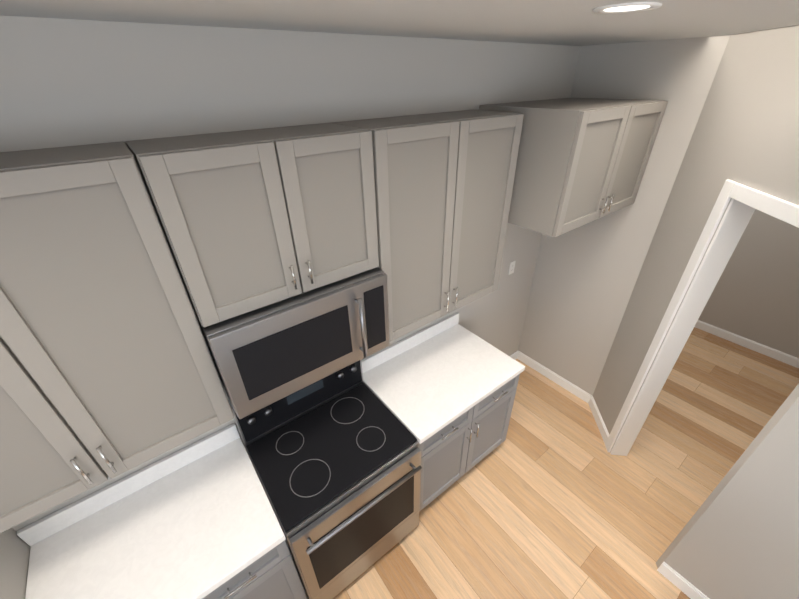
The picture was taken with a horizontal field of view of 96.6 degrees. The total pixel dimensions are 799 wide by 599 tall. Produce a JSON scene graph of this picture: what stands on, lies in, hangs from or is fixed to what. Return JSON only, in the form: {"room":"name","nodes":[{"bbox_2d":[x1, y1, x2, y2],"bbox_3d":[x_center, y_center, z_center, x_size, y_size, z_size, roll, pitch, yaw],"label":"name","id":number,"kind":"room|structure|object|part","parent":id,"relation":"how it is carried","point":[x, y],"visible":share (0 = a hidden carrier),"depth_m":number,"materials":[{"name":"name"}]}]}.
{"room":"kitchen","nodes":[
{"label":"kitchen","id":0,"kind":"room"},
{"bbox_2d":[0,528,30,598],"bbox_3d":[-1.528,0.759,1.127,0.120,2.800,0.389,-23,38,-31],"label":"wall","id":1,"kind":"structure","parent":0,"point":[15,548],"depth_m":1.39,"materials":[{"name":"grey paint"}]},
{"bbox_2d":[0,15,580,530],"bbox_3d":[-0.264,0.056,2.212,3.700,2.800,0.120,-23,38,-31],"label":"wall","id":2,"kind":"structure","parent":0,"point":[68,81],"depth_m":1.35,"materials":[{"name":"grey paint"}]},
{"bbox_2d":[0,141,233,532],"bbox_3d":[-1.139,0.141,1.103,0.877,1.040,0.381,-23,38,-31],"label":"upper cabinet","id":3,"kind":"object","parent":2,"relation":"attached to","point":[107,367],"visible":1,"depth_m":1.06,"materials":[{"name":"grey wood"}]},
{"bbox_2d":[17,423,240,546],"bbox_3d":[-1.233,0.860,1.721,0.877,0.102,0.020,-23,38,-31],"label":"backsplash","id":4,"kind":"structure","parent":2,"relation":"attached to","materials":[{"name":"white stone"}]},
{"bbox_2d":[125,123,378,326],"bbox_3d":[-0.491,-0.331,1.399,0.756,0.575,0.381,-23,38,-31],"label":"upper cabinet","id":5,"kind":"object","parent":2,"relation":"attached to","point":[252,220],"visible":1,"depth_m":1.24,"materials":[{"name":"grey wood"}]},
{"bbox_2d":[194,267,389,418],"bbox_3d":[-0.458,0.113,1.639,0.756,0.418,0.452,-23,38,-31],"label":"over-the-range microwave","id":6,"kind":"object","parent":5,"relation":"attached to","point":[265,356],"visible":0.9,"depth_m":1.46,"materials":[{"name":"silver metal"}]},
{"bbox_3d":[-0.173,0.128,1.606,0.018,0.318,0.047,-23,38,-31],"label":"handle","id":7,"kind":"part","parent":6,"relation":"part of","materials":[{"name":"silver metal"}]},
{"bbox_2d":[361,312,459,375],"bbox_3d":[0.093,0.301,2.572,0.931,0.102,0.020,-23,38,-31],"label":"backsplash","id":8,"kind":"structure","parent":2,"relation":"attached to","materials":[{"name":"white stone"}]},
{"bbox_2d":[331,110,523,341],"bbox_3d":[0.183,-0.416,1.952,0.921,1.040,0.381,-23,38,-31],"label":"upper cabinet","id":9,"kind":"object","parent":2,"relation":"attached to","point":[443,182],"visible":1,"depth_m":1.76,"materials":[{"name":"grey wood"}]},
{"bbox_2d":[508,261,515,274],"bbox_3d":[0.952,-0.268,3.012,0.070,0.115,0.007,-23,38,-31],"label":"outlet","id":10,"kind":"object","parent":2,"relation":"attached to","point":[511,267],"visible":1,"depth_m":3.01,"materials":[{"name":"white plastic"}]},
{"bbox_2d":[510,351,517,359],"bbox_3d":[0.882,0.748,3.561,0.970,0.098,0.014,-23,38,-31],"label":"baseboard","id":11,"kind":"structure","parent":2,"relation":"attached to","point":[514,355],"depth_m":3.76,"materials":[{"name":"white wood"}]},
{"bbox_2d":[479,98,667,236],"bbox_3d":[1.047,-0.883,2.238,0.954,0.620,0.661,-23,38,-31],"label":"upper cabinet","id":12,"kind":"object","parent":2,"relation":"attached to","point":[582,161],"visible":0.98,"depth_m":1.94,"materials":[{"name":"grey wood"}]},
{"bbox_2d":[0,0,798,45],"bbox_3d":[0.621,0.292,-0.876,12.200,0.100,10.900,-23,38,-31],"label":"ceiling","id":13,"kind":"structure","parent":0,"point":[568,22],"depth_m":1.09,"materials":[{"name":"grey paint"}]},
{"bbox_2d":[593,2,661,13],"bbox_3d":[0.637,-0.819,1.001,0.170,0.004,0.170,-23,38,-31],"label":"recessed light","id":14,"kind":"object","parent":13,"relation":"in","point":[626,7],"visible":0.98,"depth_m":0.99,"materials":[{"name":"white plastic"}]},
{"bbox_2d":[307,327,798,598],"bbox_3d":[0.670,2.701,0.628,12.200,0.100,10.900,-23,38,-31],"label":"floor","id":15,"kind":"structure","parent":0,"point":[550,497],"depth_m":2.58,"materials":[{"name":"brown wood"}]},
{"bbox_2d":[17,423,307,598],"bbox_3d":[-1.032,1.379,1.747,0.877,1.016,0.656,-23,38,-31],"label":"base cabinet","id":16,"kind":"object","parent":15,"relation":"on","point":[197,520],"visible":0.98,"depth_m":1.56,"materials":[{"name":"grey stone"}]},
{"bbox_2d":[228,360,421,598],"bbox_3d":[-0.358,1.043,2.093,0.760,1.195,0.724,-23,38,-31],"label":"range","id":17,"kind":"object","parent":15,"relation":"on","point":[335,458],"visible":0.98,"depth_m":1.90,"materials":[{"name":"black glass"}]},
{"bbox_2d":[246,382,417,532],"bbox_3d":[-0.366,0.782,1.934,0.752,0.017,0.542,-23,38,-31],"label":"cooktop","id":18,"kind":"object","parent":17,"relation":"in","point":[305,464],"depth_m":1.88,"materials":[{"name":"black glass"}]},
{"bbox_3d":[-0.180,1.195,1.915,0.748,0.600,0.026,-23,38,-31],"label":"door","id":19,"kind":"part","parent":17,"relation":"part of","materials":[{"name":"silver metal"}]},
{"bbox_3d":[-0.159,1.004,1.757,0.660,0.022,0.058,-23,38,-31],"label":"handle","id":20,"kind":"part","parent":17,"relation":"part of","materials":[{"name":"silver metal"}]},
{"bbox_3d":[-0.174,1.538,2.131,0.748,0.190,0.022,-23,38,-31],"label":"drawer","id":21,"kind":"part","parent":17,"relation":"part of","materials":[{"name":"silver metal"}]},
{"bbox_2d":[361,312,524,511],"bbox_3d":[0.294,0.820,2.599,0.931,1.016,0.656,-23,38,-31],"label":"base cabinet","id":22,"kind":"object","parent":15,"relation":"on","point":[444,390],"visible":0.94,"depth_m":2.37,"materials":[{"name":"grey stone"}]},
{"bbox_2d":[361,322,524,444],"bbox_3d":[0.285,0.490,2.397,0.931,0.038,0.647,-23,38,-31],"label":"countertop","id":23,"kind":"structure","parent":22,"relation":"on","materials":[{"name":"white stone"}]},
{"bbox_2d":[518,35,729,395],"bbox_3d":[1.498,-0.415,2.910,0.120,2.800,0.930,-23,38,-31],"label":"wall","id":24,"kind":"structure","parent":0,"point":[585,276],"depth_m":2.58,"materials":[{"name":"grey paint"}]},
{"bbox_2d":[517,351,591,402],"bbox_3d":[1.504,0.752,3.534,0.014,0.098,0.810,-23,38,-31],"label":"baseboard","id":25,"kind":"structure","parent":24,"relation":"attached to","point":[583,395],"depth_m":3.50,"materials":[{"name":"white wood"}]},
{"bbox_2d":[593,25,798,598],"bbox_3d":[3.593,1.420,-0.097,1.015,2.800,7.210,-23,38,-31],"label":"wall","id":26,"kind":"structure","parent":0,"point":[746,131],"depth_m":1.76,"materials":[{"name":"grey paint"}]},
{"bbox_2d":[588,396,608,443],"bbox_3d":[1.720,1.032,3.079,0.321,0.098,0.321,-23,38,-31],"label":"baseboard","id":27,"kind":"structure","parent":26,"relation":"attached to","point":[602,428],"depth_m":3.06,"materials":[{"name":"white wood"}]},
{"bbox_2d":[657,562,708,598],"bbox_3d":[3.461,2.883,0.059,0.014,0.098,6.180,-23,38,-31],"label":"baseboard","id":28,"kind":"structure","parent":26,"relation":"attached to","point":[679,581],"depth_m":2.08,"materials":[{"name":"white wood"}]},
{"bbox_2d":[605,179,798,455],"bbox_3d":[1.631,0.508,2.012,0.638,2.120,0.602,-23,38,-31],"label":"trim","id":29,"kind":"structure","parent":26,"relation":"attached to","point":[745,202],"depth_m":2.05,"materials":[{"name":"white wood"}]},
{"bbox_2d":[698,209,798,357],"bbox_3d":[3.574,-0.839,3.521,0.120,2.800,4.400,-23,38,-31],"label":"wall","id":30,"kind":"structure","parent":0,"point":[754,296],"depth_m":3.64,"materials":[{"name":"grey paint"}]},
{"bbox_2d":[694,320,798,367],"bbox_3d":[3.544,0.303,4.187,0.014,0.098,4.400,-23,38,-31],"label":"baseboard","id":31,"kind":"structure","parent":30,"relation":"attached to","point":[754,346],"depth_m":3.88,"materials":[{"name":"white wood"}]}
]}

